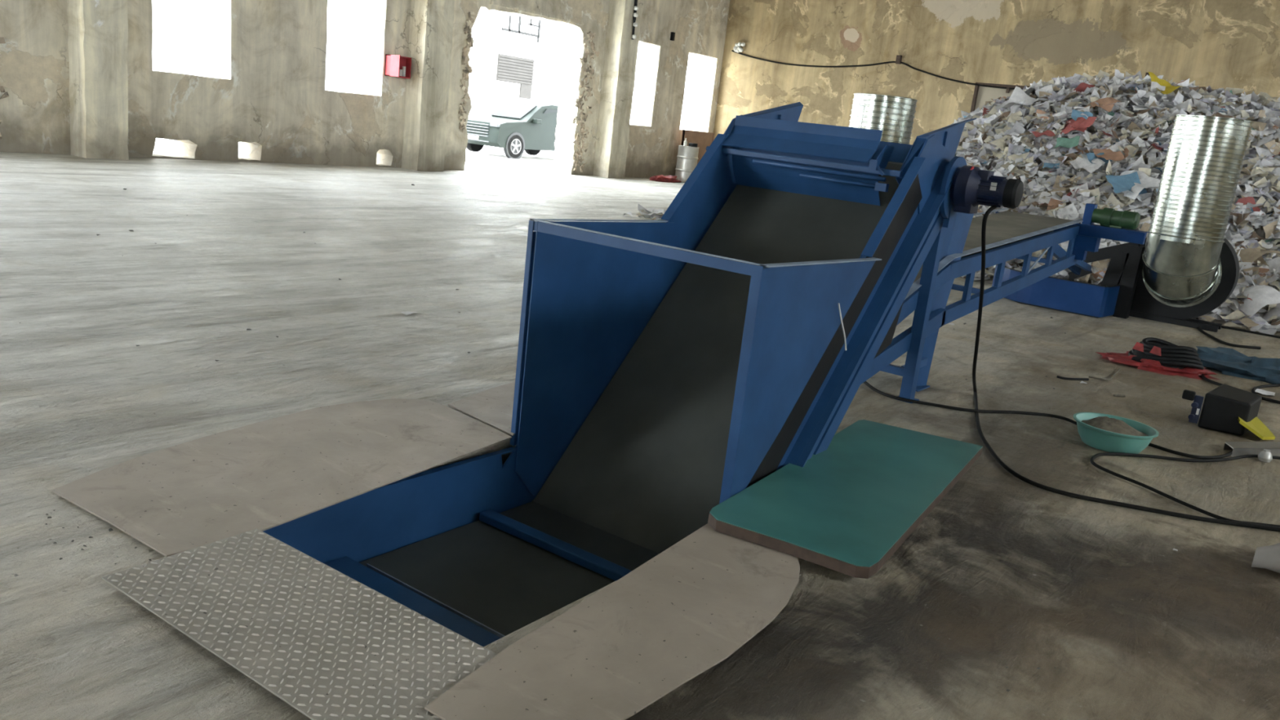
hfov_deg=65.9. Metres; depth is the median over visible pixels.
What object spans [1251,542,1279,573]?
cloth bundle
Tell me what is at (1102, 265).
paper sheet
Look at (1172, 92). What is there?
paper sheet
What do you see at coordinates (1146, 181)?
paper sheet
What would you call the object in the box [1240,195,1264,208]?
paper sheet
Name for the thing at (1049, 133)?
paper sheet
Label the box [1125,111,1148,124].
paper sheet
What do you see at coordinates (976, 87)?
trim
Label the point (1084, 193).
paper sheet
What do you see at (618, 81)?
pillar
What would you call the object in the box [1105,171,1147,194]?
paper sheet
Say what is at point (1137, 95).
heap
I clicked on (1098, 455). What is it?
power cable
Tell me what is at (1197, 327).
power cable
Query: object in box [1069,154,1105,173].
paper sheet
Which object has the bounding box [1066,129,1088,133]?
paper sheet
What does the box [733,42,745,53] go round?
insulation
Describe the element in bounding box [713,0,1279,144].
wall
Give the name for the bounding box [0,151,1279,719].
floor
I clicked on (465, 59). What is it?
trim
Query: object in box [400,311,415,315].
paper scrap
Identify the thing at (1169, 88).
paper sheet
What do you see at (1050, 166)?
paper sheet
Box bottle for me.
[683,137,687,146]
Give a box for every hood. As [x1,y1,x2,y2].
[721,115,882,163]
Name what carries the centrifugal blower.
on the floor at (1131, 625)
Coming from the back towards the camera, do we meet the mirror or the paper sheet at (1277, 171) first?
the mirror
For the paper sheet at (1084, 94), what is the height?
0.158 m
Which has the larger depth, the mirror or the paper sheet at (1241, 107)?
the mirror
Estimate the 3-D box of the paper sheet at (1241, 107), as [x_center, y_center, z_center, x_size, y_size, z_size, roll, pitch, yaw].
[8.838,-3.676,14.601,0.359,0.168,0.244,-6,18,-42]
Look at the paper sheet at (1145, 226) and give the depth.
12.46 m
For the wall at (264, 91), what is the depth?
18.69 m
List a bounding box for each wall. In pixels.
[0,0,729,177]
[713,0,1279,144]
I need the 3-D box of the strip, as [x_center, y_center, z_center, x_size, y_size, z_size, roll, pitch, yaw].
[3.251,0.140,7.394,0.257,0.019,0.057,5,14,-8]
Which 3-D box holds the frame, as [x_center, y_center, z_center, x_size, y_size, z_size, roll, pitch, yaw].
[5.192,-0.958,11.099,0.723,0.872,0.180,16,16,34]
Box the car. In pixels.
[466,101,558,159]
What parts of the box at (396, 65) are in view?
door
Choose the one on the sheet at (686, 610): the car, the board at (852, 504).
the board at (852, 504)
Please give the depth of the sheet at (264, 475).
3.89 m
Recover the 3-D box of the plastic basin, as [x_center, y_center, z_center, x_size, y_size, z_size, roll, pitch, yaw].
[2.721,0.422,5.672,0.452,0.154,0.452,16,16,34]
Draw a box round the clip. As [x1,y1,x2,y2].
[895,54,902,64]
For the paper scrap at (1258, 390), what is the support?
on the floor at (1131, 625)
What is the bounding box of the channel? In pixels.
[1223,441,1279,456]
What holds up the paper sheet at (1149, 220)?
on the heap
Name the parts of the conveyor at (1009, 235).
rail, rail, tie rod, support arm, support arm, motor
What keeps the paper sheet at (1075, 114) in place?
on the heap
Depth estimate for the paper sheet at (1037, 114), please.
14.79 m
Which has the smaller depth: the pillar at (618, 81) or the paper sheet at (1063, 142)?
the paper sheet at (1063, 142)
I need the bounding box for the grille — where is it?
[466,121,489,142]
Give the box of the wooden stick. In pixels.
[1113,394,1124,396]
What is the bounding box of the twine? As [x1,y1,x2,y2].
[1088,368,1120,381]
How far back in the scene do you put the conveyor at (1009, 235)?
7.62 m
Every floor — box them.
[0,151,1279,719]
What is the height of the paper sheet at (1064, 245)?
0.154 m
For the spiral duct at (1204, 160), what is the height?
1.997 m
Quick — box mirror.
[532,118,542,124]
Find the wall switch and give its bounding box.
[670,31,675,40]
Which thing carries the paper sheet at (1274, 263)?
on the heap
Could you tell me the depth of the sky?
41.08 m
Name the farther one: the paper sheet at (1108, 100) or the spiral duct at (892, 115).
the paper sheet at (1108, 100)
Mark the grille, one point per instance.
(477, 131)
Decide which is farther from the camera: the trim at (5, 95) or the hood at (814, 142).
the trim at (5, 95)
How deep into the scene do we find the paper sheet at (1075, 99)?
14.84 m
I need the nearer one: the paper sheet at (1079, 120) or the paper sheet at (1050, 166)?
the paper sheet at (1050, 166)
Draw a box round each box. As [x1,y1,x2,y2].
[384,53,411,79]
[991,264,1121,317]
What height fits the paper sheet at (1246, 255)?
0.225 m
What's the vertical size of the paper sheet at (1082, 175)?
0.184 m
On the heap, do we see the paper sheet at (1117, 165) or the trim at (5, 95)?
the paper sheet at (1117, 165)
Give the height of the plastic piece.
0.130 m
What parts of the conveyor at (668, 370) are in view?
plate, hopper post, hopper post, scraper rod, scraper rod, plate, frame rail, guard plate, leg, motor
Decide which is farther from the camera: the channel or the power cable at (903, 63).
the power cable at (903, 63)
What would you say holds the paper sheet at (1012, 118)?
on the heap
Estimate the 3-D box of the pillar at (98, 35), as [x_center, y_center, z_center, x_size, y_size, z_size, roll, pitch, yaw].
[-8.207,-6.707,14.886,0.522,7.200,0.680,16,16,34]
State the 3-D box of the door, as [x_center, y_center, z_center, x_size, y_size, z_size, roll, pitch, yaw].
[9.912,-5.209,25.170,3.430,3.570,0.230,16,16,34]
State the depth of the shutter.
42.89 m
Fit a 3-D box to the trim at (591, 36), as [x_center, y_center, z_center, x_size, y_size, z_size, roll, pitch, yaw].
[-1.435,-6.560,25.168,0.095,3.498,0.796,16,16,34]
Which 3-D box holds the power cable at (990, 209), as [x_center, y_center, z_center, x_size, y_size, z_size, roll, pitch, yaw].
[2.299,-0.096,5.182,1.025,1.311,2.317,0,15,-25]
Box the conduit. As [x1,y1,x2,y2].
[631,0,638,39]
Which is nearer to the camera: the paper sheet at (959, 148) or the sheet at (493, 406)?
the sheet at (493, 406)
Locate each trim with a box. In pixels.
[0,36,8,138]
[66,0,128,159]
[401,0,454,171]
[458,11,475,132]
[489,0,583,25]
[572,31,599,172]
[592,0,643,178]
[970,82,1029,111]
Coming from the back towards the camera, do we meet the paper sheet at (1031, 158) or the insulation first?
the insulation
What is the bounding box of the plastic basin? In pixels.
[1073,412,1159,453]
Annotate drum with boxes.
[675,142,698,182]
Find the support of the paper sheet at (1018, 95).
on the heap
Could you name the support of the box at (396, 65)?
attached to the wall at (264, 91)
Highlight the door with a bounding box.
[974,85,1013,110]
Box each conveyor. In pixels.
[262,102,1023,646]
[860,203,1149,391]
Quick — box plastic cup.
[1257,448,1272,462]
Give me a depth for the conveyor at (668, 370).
4.75 m
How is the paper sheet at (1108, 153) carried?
on the heap
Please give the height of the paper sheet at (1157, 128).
0.214 m
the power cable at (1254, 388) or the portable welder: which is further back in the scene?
the power cable at (1254, 388)
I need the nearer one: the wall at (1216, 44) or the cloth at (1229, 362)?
the cloth at (1229, 362)
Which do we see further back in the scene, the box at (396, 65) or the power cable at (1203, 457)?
the box at (396, 65)
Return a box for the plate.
[102,528,497,719]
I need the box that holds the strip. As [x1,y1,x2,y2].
[1056,375,1088,380]
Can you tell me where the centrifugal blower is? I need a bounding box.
[1119,237,1239,332]
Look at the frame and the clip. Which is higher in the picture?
the clip
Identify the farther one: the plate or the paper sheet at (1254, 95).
the paper sheet at (1254, 95)
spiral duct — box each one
[848,93,917,144]
[1141,114,1253,305]
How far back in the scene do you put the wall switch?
27.40 m
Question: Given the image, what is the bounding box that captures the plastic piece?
[1237,417,1275,439]
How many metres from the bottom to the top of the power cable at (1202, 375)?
0.024 m
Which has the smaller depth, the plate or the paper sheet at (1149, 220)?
the plate
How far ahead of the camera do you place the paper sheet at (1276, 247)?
12.02 m
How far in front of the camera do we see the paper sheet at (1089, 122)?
14.10 m
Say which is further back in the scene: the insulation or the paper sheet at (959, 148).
the insulation
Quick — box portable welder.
[1182,384,1262,435]
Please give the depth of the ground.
28.15 m
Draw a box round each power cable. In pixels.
[731,49,1022,89]
[863,381,1232,459]
[972,204,1279,531]
[1089,452,1279,527]
[1195,317,1261,349]
[1200,373,1222,386]
[1221,325,1279,338]
[1251,383,1279,404]
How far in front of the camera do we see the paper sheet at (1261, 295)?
11.40 m
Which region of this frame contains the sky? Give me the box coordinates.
[151,0,698,130]
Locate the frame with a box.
[1067,242,1145,319]
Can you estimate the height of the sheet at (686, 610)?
0.006 m
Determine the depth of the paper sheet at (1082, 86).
15.12 m
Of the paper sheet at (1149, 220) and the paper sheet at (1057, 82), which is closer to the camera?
the paper sheet at (1149, 220)
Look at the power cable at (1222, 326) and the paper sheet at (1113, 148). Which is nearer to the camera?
the power cable at (1222, 326)
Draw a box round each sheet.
[52,398,511,556]
[424,523,799,719]
[448,381,515,435]
[955,145,965,151]
[994,86,1036,109]
[1004,112,1022,129]
[1013,156,1033,168]
[1024,84,1053,93]
[1030,146,1046,159]
[1031,129,1055,137]
[1036,113,1050,116]
[1042,162,1059,168]
[1046,197,1066,212]
[1048,88,1064,101]
[1053,135,1079,148]
[1054,76,1060,84]
[1057,97,1080,102]
[1060,116,1086,134]
[1060,173,1090,184]
[1060,241,1068,248]
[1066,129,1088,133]
[1069,115,1097,128]
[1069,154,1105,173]
[1071,82,1095,92]
[1071,109,1093,120]
[1075,187,1090,200]
[1080,90,1091,97]
[1084,97,1120,111]
[1085,152,1112,164]
[1091,146,1124,160]
[1092,258,1109,271]
[1097,114,1112,125]
[1098,111,1120,117]
[1103,160,1124,172]
[1105,138,1129,163]
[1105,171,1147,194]
[1121,169,1160,199]
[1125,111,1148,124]
[1137,219,1151,237]
[1139,222,1150,231]
[1144,126,1159,140]
[1148,71,1180,93]
[1168,91,1176,97]
[1228,105,1244,111]
[1232,288,1239,296]
[1235,247,1279,266]
[1235,284,1279,317]
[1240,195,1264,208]
[1240,224,1255,232]
[1240,271,1261,285]
[1250,91,1259,101]
[1266,243,1279,249]
[1266,257,1279,274]
[1271,167,1279,181]
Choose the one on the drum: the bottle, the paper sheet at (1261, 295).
the bottle
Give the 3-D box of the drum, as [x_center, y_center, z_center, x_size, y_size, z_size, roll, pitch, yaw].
[1.332,-5.607,28.010,0.616,1.100,0.616,16,16,34]
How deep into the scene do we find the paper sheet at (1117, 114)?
14.39 m
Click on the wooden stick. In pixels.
(1114, 395)
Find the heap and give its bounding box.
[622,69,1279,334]
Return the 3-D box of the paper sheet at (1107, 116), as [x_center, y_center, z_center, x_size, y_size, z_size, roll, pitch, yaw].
[6.660,-3.435,14.199,0.207,0.222,0.167,5,13,-5]
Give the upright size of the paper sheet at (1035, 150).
0.178 m
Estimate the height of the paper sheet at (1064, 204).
0.217 m
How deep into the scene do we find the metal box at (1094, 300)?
10.85 m
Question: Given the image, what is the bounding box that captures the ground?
[153,137,554,171]
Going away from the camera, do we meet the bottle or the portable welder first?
the portable welder
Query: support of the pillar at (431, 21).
attached to the wall at (264, 91)
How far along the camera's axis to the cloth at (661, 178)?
27.07 m
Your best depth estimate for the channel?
5.86 m
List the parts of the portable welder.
handle, panel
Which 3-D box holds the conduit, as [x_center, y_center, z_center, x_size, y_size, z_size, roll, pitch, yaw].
[-0.074,-9.110,25.052,0.128,1.873,0.167,16,16,34]
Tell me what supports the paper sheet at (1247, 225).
on the heap
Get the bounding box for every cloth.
[648,174,681,182]
[1195,346,1279,384]
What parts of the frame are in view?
panel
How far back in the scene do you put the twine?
7.51 m
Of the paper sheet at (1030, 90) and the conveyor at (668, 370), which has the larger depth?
the paper sheet at (1030, 90)
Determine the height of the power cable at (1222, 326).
0.024 m
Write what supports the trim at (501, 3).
attached to the wall at (264, 91)
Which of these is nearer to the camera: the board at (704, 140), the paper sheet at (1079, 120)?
the paper sheet at (1079, 120)
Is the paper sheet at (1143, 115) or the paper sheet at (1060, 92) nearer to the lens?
the paper sheet at (1143, 115)
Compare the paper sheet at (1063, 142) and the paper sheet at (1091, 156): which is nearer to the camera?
the paper sheet at (1091, 156)
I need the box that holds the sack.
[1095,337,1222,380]
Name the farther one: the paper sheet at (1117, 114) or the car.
the car
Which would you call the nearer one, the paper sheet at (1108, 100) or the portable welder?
the portable welder
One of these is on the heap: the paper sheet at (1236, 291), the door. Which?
the paper sheet at (1236, 291)
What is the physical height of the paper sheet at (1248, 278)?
0.172 m
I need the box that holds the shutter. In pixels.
[496,53,534,99]
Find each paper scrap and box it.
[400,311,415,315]
[1254,388,1275,395]
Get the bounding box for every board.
[680,129,715,164]
[707,419,982,578]

